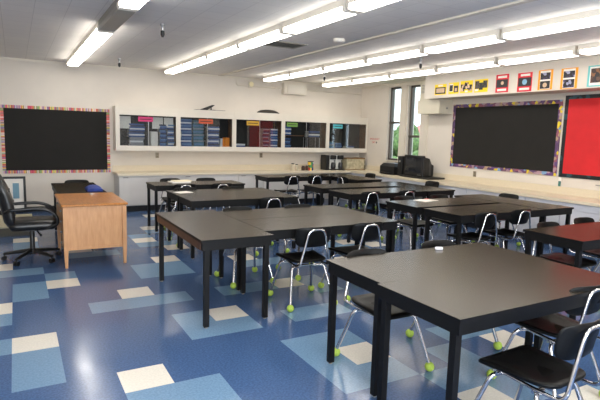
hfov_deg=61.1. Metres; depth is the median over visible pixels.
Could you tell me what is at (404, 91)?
trim
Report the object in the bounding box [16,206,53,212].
baseboard
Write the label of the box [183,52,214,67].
ceiling light
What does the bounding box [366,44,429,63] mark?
ceiling light
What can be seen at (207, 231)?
table
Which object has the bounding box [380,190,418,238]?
chair
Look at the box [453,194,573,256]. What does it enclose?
table
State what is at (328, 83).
diffuser
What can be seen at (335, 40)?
smoke detector
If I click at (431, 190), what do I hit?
table
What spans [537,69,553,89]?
poster
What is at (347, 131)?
upper cabinet
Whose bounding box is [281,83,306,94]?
electrical box
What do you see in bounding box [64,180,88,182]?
chair
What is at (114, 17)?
ceiling light
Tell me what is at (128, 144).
book
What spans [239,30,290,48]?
diffuser
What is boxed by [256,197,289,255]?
chair
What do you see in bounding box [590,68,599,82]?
picture
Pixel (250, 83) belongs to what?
bell
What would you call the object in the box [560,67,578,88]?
poster
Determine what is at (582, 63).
trim
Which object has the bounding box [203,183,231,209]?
chair
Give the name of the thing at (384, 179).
base cabinet
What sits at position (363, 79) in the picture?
diffuser
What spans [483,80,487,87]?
picture
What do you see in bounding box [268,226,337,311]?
chair
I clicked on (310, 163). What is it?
tin
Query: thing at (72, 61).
diffuser
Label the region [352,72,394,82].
ceiling light
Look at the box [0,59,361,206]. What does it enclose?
wall
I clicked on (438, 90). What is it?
picture
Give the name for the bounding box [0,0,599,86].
ceiling
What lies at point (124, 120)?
paper sheet
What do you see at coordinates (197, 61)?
diffuser
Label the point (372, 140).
wall sign
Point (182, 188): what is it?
chair
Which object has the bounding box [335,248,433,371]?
chair
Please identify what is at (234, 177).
base cabinet
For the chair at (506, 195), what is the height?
0.776 m
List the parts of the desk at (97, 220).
leg, leg, rail, panel, rail, leg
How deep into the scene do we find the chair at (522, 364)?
2.55 m
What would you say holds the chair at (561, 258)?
on the floor
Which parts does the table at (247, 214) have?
leg, leg, leg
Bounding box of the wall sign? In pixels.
[369,137,379,144]
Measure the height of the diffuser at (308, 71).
0.044 m
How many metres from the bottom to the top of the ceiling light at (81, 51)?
0.112 m
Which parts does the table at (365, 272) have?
leg, leg, leg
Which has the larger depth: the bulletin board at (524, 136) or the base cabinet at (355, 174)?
the base cabinet at (355, 174)
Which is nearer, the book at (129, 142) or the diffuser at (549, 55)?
the diffuser at (549, 55)
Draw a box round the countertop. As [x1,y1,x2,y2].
[112,164,599,206]
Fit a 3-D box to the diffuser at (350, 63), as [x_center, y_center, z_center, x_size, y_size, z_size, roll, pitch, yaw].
[0.782,-2.209,8.378,0.185,0.044,1.135,-3,8,-29]
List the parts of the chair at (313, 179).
backrest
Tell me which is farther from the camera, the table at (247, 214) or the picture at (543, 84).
the picture at (543, 84)
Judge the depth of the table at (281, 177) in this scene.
10.39 m
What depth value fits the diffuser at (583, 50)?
6.36 m
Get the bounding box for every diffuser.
[67,56,84,65]
[75,44,96,57]
[85,29,111,46]
[165,65,189,73]
[184,57,214,67]
[208,45,245,58]
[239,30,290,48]
[291,68,326,76]
[323,81,355,86]
[325,60,370,70]
[353,76,389,82]
[368,50,426,62]
[391,70,437,77]
[425,36,503,52]
[438,62,497,71]
[499,51,575,64]
[580,47,599,54]
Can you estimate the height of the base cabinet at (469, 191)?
0.709 m
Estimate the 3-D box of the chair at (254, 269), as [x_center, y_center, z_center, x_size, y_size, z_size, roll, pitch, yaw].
[-0.603,0.493,5.550,0.524,0.776,0.569,-3,8,-29]
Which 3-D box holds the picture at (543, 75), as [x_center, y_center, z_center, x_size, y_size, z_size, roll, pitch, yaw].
[3.819,-1.928,7.908,0.001,0.104,0.170,-3,8,-29]
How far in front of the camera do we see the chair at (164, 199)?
8.81 m
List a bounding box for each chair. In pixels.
[0,174,61,265]
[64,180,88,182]
[159,178,187,211]
[164,184,195,232]
[167,187,197,245]
[195,178,217,210]
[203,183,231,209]
[214,206,275,288]
[222,186,242,210]
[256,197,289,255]
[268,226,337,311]
[274,175,299,203]
[276,204,327,280]
[297,175,323,205]
[318,222,382,300]
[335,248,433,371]
[336,176,364,208]
[338,191,383,239]
[345,173,375,208]
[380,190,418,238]
[392,196,433,249]
[404,181,440,221]
[406,240,501,349]
[421,194,469,244]
[446,212,497,244]
[471,193,520,246]
[474,318,599,399]
[483,209,530,251]
[487,285,599,396]
[532,221,596,270]
[569,217,599,271]
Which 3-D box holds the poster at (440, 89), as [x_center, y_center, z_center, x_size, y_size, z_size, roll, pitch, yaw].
[2.726,-2.142,9.864,0.006,0.200,0.310,-3,8,-29]
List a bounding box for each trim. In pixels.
[0,57,361,88]
[218,0,537,75]
[361,80,424,89]
[398,85,407,155]
[422,115,428,157]
[424,55,599,99]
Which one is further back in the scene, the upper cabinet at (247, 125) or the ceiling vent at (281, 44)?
the upper cabinet at (247, 125)
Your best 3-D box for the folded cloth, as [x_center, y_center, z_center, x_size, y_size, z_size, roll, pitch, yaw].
[-2.901,-0.176,7.151,0.200,0.070,0.330,-3,8,-29]
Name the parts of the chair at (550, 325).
leg, leg, seat, leg, frame, backrest, leg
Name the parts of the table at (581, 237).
leg, leg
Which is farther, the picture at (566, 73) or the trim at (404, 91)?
the trim at (404, 91)
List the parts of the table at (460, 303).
leg, leg, leg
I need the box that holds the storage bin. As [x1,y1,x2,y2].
[149,131,157,145]
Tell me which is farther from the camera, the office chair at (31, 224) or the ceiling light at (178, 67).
the ceiling light at (178, 67)
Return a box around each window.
[384,87,400,161]
[408,85,420,154]
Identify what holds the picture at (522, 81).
on the poster at (524, 83)
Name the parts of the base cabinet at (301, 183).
door, door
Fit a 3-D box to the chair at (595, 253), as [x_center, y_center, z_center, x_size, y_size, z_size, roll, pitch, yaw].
[3.223,0.611,5.463,0.524,0.776,0.569,-3,8,-29]
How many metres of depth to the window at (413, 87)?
11.49 m
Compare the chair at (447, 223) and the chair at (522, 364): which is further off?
the chair at (447, 223)
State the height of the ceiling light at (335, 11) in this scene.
0.112 m
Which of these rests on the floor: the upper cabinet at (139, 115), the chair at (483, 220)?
the chair at (483, 220)
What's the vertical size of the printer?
0.250 m
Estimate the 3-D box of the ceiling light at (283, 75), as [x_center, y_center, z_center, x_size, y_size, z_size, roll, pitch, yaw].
[-0.427,-2.553,10.527,0.191,0.112,1.211,-3,8,-29]
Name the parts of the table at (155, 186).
leg, leg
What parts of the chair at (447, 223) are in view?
backrest, leg, seat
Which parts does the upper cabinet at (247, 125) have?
panel, panel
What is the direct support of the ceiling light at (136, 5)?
attached to the ceiling
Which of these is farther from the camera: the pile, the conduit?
the conduit
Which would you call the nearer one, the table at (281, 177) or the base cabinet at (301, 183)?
the table at (281, 177)
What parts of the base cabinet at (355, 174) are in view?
drawer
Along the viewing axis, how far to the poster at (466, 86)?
9.29 m
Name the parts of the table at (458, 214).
leg, leg, leg, leg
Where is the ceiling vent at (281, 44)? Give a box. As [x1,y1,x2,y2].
[263,41,307,48]
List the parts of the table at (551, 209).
leg, leg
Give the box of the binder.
[321,155,329,169]
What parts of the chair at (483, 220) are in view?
seat, backrest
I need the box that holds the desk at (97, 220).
[54,192,127,268]
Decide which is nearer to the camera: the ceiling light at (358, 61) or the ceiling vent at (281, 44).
the ceiling vent at (281, 44)
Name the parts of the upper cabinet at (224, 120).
panel, panel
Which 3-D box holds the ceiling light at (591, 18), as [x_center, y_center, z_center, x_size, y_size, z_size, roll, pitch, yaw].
[2.599,-1.768,5.144,0.191,0.112,1.211,-3,8,-29]
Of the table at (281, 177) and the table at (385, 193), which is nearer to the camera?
the table at (385, 193)
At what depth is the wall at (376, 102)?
10.68 m
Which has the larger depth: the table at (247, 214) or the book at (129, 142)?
the book at (129, 142)
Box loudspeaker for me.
[397,156,404,175]
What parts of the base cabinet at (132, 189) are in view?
door, door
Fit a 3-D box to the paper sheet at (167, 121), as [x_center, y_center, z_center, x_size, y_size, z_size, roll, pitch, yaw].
[-2.703,-1.599,10.461,0.190,0.180,0.003,-3,8,-29]
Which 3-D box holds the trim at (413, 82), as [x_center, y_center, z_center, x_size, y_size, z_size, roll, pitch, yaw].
[4.849,-1.988,7.108,0.020,0.060,13.500,-3,8,-29]
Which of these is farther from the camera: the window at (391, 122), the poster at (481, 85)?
the window at (391, 122)
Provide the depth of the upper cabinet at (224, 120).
10.87 m
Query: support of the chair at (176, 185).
on the floor
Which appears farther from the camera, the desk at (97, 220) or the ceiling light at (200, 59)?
the ceiling light at (200, 59)
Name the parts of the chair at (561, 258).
frame, backrest, seat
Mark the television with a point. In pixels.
(414, 165)
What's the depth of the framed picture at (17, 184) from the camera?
9.25 m
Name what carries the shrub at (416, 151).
on the lawn
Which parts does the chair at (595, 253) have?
backrest, frame, seat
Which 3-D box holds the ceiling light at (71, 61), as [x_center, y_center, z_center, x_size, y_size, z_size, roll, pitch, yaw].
[-3.834,-2.412,8.711,0.186,0.112,1.276,-3,8,-29]
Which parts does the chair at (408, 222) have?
frame, backrest, leg, seat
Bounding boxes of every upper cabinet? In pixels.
[112,106,177,150]
[178,109,233,151]
[234,111,283,151]
[283,114,327,151]
[327,116,367,152]
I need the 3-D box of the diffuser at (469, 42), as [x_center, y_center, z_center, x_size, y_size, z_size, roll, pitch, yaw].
[1.993,-1.895,6.225,0.185,0.044,1.135,-3,8,-29]
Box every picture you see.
[0,176,26,213]
[435,87,445,93]
[436,88,444,92]
[475,81,478,88]
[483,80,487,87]
[496,79,507,87]
[518,77,531,86]
[540,72,550,79]
[540,81,549,88]
[562,79,574,87]
[563,70,574,77]
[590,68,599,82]
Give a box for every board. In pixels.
[0,104,110,173]
[399,175,444,179]
[450,100,562,175]
[558,94,599,180]
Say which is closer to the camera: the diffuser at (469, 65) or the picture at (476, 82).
the diffuser at (469, 65)
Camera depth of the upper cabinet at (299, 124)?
12.18 m
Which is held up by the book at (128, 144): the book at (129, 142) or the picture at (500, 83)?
the book at (129, 142)
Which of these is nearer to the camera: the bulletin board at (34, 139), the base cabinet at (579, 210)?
the base cabinet at (579, 210)
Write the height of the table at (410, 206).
0.745 m
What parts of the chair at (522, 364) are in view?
leg, leg, seat, leg, backrest, leg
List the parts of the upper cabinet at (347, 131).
panel, panel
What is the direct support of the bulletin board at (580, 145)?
attached to the wall at (376, 102)
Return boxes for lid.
[194,105,221,110]
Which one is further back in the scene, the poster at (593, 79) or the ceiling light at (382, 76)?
the ceiling light at (382, 76)
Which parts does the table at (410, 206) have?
leg, leg, leg, leg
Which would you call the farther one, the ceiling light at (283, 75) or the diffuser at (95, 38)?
the ceiling light at (283, 75)
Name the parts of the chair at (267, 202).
backrest, frame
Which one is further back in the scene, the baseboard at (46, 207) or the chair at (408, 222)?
the baseboard at (46, 207)
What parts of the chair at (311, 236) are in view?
leg, leg, seat, frame, leg, backrest, leg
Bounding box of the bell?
[248,81,253,87]
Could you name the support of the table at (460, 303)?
on the floor
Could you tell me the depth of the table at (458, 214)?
6.22 m
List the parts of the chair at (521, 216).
seat, frame, leg, backrest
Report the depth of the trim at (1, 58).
10.39 m
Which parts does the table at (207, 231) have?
leg, panel, leg, leg, leg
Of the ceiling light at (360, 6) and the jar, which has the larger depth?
the jar
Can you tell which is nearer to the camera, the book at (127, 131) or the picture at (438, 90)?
the picture at (438, 90)
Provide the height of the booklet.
0.006 m
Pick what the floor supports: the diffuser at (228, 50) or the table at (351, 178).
the table at (351, 178)
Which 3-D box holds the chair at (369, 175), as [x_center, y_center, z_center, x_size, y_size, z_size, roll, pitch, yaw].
[1.385,-0.206,11.342,0.569,0.776,0.524,-3,8,-29]
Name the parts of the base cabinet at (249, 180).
door, door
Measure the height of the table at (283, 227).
0.745 m
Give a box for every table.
[51,182,105,247]
[146,180,244,231]
[155,210,273,328]
[166,188,277,248]
[178,192,298,258]
[218,205,360,290]
[239,212,398,293]
[255,174,332,208]
[303,183,394,218]
[318,173,381,215]
[326,242,544,396]
[328,187,427,242]
[371,181,454,234]
[377,259,599,399]
[385,197,498,252]
[423,203,545,256]
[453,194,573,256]
[523,222,599,319]
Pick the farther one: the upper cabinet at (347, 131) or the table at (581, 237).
the upper cabinet at (347, 131)
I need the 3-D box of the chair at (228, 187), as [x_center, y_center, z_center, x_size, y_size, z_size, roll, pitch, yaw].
[-0.935,0.206,7.681,0.524,0.776,0.569,-3,8,-29]
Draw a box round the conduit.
[236,79,361,94]
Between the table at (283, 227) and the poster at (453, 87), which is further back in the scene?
the poster at (453, 87)
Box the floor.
[0,198,599,399]
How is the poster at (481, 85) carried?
attached to the wall at (376, 102)
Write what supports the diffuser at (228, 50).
attached to the ceiling light at (231, 48)
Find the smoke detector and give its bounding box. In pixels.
[333,38,344,42]
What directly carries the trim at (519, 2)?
attached to the ceiling
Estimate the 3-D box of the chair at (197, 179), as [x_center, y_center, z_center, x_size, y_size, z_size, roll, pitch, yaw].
[-1.603,0.014,9.012,0.524,0.776,0.569,-3,8,-29]
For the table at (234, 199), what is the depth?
6.71 m
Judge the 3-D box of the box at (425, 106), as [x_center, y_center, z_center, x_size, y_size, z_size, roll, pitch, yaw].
[2.788,-2.111,10.469,0.350,0.676,0.652,-3,8,-29]
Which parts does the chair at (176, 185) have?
backrest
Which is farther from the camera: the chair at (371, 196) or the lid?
the lid
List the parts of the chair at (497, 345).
leg, backrest, leg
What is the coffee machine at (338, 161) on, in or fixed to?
on the countertop
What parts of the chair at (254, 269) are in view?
leg, backrest, leg, leg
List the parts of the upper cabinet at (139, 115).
panel, panel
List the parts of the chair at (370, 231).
leg, seat, frame, backrest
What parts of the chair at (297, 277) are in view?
leg, backrest, leg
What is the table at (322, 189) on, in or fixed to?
on the floor
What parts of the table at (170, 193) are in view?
leg, leg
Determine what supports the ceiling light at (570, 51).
attached to the ceiling
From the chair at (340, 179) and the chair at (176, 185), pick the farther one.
the chair at (340, 179)
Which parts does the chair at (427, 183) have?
backrest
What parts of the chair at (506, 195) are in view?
backrest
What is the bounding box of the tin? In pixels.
[308,161,313,170]
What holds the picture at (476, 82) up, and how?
on the poster at (481, 85)
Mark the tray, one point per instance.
(260, 111)
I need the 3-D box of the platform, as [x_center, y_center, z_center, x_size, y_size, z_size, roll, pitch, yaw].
[-4.981,0.409,7.686,1.680,0.150,1.150,-3,8,-29]
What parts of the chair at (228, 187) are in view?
backrest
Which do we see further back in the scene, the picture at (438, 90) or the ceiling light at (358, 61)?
the picture at (438, 90)
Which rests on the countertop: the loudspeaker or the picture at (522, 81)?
the loudspeaker
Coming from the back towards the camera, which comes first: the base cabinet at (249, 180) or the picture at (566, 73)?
the base cabinet at (249, 180)
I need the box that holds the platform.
[0,214,31,236]
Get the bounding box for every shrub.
[392,150,417,158]
[393,124,418,156]
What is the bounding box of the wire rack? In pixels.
[303,137,319,147]
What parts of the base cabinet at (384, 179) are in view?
door, drawer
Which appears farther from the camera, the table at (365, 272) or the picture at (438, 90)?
the picture at (438, 90)
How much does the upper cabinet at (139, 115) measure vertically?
0.865 m
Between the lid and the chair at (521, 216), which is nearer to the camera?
the chair at (521, 216)
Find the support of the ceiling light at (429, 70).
attached to the ceiling
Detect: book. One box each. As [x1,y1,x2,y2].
[127,131,144,132]
[128,144,143,145]
[129,137,144,138]
[129,142,143,143]
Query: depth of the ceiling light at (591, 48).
6.36 m
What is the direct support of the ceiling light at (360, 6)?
attached to the ceiling
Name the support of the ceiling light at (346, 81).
attached to the ceiling
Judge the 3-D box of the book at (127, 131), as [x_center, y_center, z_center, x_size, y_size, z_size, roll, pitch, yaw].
[-3.302,-1.371,10.227,0.305,0.029,0.190,-3,8,-29]
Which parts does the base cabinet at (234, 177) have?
door, door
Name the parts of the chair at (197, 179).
backrest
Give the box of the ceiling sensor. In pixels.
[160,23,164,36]
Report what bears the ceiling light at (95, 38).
attached to the ceiling
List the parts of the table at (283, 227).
leg, leg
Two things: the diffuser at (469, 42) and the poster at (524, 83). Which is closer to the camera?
the diffuser at (469, 42)
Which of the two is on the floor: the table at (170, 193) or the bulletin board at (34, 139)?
the table at (170, 193)
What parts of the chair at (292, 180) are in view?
seat, backrest, frame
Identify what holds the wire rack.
on the upper cabinet at (299, 124)
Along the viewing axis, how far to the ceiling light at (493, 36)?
6.11 m
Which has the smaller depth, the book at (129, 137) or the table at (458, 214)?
the table at (458, 214)
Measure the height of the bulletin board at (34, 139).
1.250 m
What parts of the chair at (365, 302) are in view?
leg, frame, backrest, seat, leg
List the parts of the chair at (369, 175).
backrest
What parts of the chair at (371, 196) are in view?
seat, backrest, frame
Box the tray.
[257,110,278,113]
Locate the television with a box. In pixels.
[404,155,433,176]
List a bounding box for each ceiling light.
[67,51,85,66]
[74,38,96,57]
[84,22,112,47]
[98,0,136,32]
[118,0,147,10]
[164,61,189,73]
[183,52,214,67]
[207,40,248,59]
[238,23,293,48]
[263,71,294,81]
[282,0,359,34]
[290,64,330,76]
[322,78,357,86]
[323,56,371,70]
[346,0,398,12]
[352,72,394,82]
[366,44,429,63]
[390,66,440,78]
[423,29,508,53]
[437,57,502,72]
[497,46,582,64]
[501,9,599,40]
[577,42,599,54]
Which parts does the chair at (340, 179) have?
backrest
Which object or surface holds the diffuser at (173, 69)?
attached to the ceiling light at (178, 67)
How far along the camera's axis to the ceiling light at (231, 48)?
7.24 m
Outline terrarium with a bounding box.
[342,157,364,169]
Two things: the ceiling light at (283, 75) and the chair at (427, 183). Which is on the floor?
the chair at (427, 183)
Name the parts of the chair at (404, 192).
frame, backrest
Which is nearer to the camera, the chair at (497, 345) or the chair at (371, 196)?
the chair at (497, 345)
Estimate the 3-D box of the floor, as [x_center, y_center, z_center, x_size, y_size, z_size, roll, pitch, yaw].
[0.431,0.971,5.109,10.058,0.001,13.610,-3,8,-29]
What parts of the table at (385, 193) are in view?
leg, leg, leg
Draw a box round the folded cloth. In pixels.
[85,185,102,190]
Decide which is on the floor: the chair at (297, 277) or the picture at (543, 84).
the chair at (297, 277)
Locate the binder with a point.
(325, 159)
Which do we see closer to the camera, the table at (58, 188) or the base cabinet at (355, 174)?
the table at (58, 188)
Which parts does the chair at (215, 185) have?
backrest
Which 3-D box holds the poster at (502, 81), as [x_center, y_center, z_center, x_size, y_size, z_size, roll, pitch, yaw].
[3.426,-1.976,8.617,0.006,0.300,0.260,-3,8,-29]
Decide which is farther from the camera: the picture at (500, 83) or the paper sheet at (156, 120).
the paper sheet at (156, 120)
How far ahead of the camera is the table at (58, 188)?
7.38 m
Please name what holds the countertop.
on the base cabinet
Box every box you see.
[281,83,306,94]
[417,81,452,114]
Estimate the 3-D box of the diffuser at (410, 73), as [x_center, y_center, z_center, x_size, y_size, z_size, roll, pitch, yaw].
[2.092,-2.283,9.230,0.185,0.044,1.135,-3,8,-29]
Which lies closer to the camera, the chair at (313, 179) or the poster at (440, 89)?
the poster at (440, 89)
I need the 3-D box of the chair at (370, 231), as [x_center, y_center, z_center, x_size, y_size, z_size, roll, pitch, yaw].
[0.555,0.569,5.213,0.524,0.776,0.569,-3,8,-29]
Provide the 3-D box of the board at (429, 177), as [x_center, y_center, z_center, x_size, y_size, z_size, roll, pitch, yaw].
[2.582,-0.488,10.794,0.460,0.032,0.900,-3,8,-29]
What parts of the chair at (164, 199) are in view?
backrest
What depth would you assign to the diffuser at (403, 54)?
7.25 m
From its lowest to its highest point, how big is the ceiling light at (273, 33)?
0.112 m
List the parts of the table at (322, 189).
leg, leg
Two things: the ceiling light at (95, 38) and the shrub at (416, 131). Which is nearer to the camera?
the ceiling light at (95, 38)
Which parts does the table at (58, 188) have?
leg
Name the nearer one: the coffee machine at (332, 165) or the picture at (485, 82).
the picture at (485, 82)
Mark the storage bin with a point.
(153, 136)
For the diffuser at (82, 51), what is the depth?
7.53 m
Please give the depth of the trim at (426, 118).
10.98 m
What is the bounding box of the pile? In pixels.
[168,180,191,182]
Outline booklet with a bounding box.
[415,199,438,201]
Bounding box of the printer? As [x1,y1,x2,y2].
[380,163,397,174]
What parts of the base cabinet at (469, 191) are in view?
drawer, door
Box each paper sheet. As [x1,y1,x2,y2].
[120,116,130,128]
[152,117,162,128]
[164,118,172,125]
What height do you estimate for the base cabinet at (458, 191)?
0.709 m
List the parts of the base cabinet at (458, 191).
drawer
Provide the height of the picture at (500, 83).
0.132 m
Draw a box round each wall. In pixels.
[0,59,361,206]
[359,84,599,190]
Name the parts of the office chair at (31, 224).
backrest, arm, arm, armrest, seat, armrest, arm, arm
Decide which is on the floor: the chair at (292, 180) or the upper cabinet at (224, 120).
the chair at (292, 180)
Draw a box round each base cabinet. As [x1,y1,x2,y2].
[114,175,181,211]
[182,174,237,208]
[238,174,286,205]
[287,173,325,203]
[352,173,382,207]
[381,177,419,215]
[419,182,466,218]
[467,189,525,239]
[523,197,599,250]
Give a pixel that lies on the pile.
(171, 181)
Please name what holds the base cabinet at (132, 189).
on the floor
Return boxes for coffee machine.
[329,155,336,169]
[335,155,343,169]
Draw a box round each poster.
[434,84,446,94]
[448,82,458,93]
[460,80,472,92]
[474,79,487,92]
[495,74,508,92]
[517,72,532,91]
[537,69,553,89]
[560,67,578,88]
[587,65,599,86]
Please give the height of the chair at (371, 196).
0.776 m
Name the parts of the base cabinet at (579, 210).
door, drawer, door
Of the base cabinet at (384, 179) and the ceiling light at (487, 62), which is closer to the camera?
the ceiling light at (487, 62)
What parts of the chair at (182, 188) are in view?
backrest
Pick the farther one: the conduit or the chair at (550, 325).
the conduit
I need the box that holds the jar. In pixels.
[291,163,294,170]
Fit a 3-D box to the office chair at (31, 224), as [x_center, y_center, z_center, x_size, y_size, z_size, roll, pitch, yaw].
[-3.291,0.184,6.126,0.759,1.088,0.645,-3,8,-29]
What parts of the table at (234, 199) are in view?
leg, leg, leg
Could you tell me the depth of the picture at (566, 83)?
7.59 m
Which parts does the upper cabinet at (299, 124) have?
panel, panel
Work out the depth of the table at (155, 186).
8.34 m
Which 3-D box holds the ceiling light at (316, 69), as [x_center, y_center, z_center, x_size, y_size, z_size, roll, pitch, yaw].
[0.178,-2.396,9.451,0.191,0.112,1.211,-3,8,-29]

